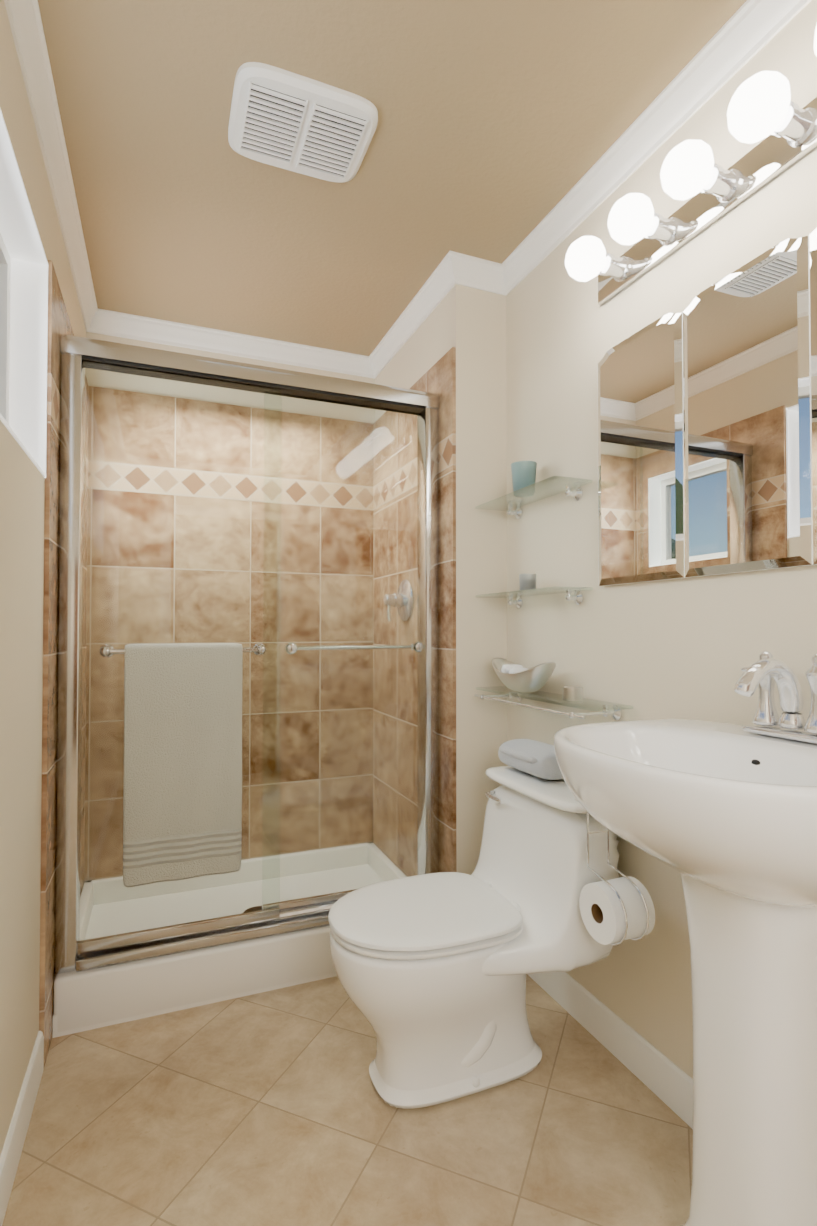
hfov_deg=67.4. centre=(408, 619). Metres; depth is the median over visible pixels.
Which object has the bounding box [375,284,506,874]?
partition column
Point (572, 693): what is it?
candle tin
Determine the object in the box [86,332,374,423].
wall
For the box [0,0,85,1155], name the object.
wall
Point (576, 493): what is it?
glass shelf
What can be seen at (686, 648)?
wall
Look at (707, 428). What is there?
mirror
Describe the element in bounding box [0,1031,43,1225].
baseboard
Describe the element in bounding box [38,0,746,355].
ceiling
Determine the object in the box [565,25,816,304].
sconce
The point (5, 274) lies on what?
window
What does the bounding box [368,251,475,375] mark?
crown molding
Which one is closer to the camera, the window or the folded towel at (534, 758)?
the window
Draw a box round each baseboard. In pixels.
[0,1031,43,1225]
[527,972,692,1128]
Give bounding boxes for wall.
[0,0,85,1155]
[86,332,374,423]
[506,0,816,1078]
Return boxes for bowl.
[492,658,555,692]
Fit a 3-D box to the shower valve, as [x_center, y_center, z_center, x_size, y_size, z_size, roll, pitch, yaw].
[-0.054,-0.080,2.512,0.090,0.172,0.172,0,-1,-22]
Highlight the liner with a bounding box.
[0,108,47,477]
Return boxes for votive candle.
[519,573,535,589]
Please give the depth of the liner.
1.60 m
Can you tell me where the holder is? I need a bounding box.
[575,799,654,945]
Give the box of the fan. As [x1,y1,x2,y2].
[228,62,377,182]
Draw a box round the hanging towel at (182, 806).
[123,643,241,886]
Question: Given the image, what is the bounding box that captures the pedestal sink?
[553,651,816,1225]
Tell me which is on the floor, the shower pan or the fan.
the shower pan
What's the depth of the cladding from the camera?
2.64 m
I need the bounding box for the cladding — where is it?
[39,260,456,1065]
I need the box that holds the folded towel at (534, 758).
[498,739,562,779]
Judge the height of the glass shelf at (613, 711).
0.047 m
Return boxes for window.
[0,233,10,423]
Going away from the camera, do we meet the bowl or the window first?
the window
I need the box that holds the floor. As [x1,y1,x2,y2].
[2,974,692,1225]
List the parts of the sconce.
light bulb, light bulb, light bulb, light bulb, light bulb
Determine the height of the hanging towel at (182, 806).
0.704 m
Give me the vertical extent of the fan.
0.028 m
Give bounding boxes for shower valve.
[383,580,412,620]
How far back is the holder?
1.38 m
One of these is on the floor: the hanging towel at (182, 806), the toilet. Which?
the toilet
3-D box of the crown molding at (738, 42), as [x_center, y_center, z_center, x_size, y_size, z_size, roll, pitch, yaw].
[0.858,-1.238,0.895,0.060,0.082,2.840,0,-1,-22]
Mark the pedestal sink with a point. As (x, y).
(721, 817)
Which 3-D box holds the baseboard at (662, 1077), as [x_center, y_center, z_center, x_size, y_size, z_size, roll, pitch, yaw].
[0.881,1.109,0.863,0.012,0.104,2.840,0,-1,-22]
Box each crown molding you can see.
[4,0,103,334]
[104,310,376,378]
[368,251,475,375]
[484,0,810,295]
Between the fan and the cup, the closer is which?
the fan
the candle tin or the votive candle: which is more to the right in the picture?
the candle tin
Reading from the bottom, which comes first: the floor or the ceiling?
the floor
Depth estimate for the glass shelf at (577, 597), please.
1.89 m
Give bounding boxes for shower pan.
[52,842,406,1037]
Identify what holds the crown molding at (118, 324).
attached to the wall at (186, 388)
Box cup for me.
[511,461,536,496]
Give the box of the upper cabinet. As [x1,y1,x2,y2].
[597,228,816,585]
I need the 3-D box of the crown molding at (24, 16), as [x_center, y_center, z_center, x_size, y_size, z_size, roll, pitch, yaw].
[-0.591,-1.240,0.778,0.045,0.082,3.710,0,-1,-22]
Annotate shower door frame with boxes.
[55,334,439,973]
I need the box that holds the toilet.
[328,766,618,1108]
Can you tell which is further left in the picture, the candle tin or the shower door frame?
the shower door frame
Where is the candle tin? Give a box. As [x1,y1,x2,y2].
[563,686,582,700]
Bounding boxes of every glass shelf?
[474,686,633,719]
[475,586,591,607]
[476,476,591,518]

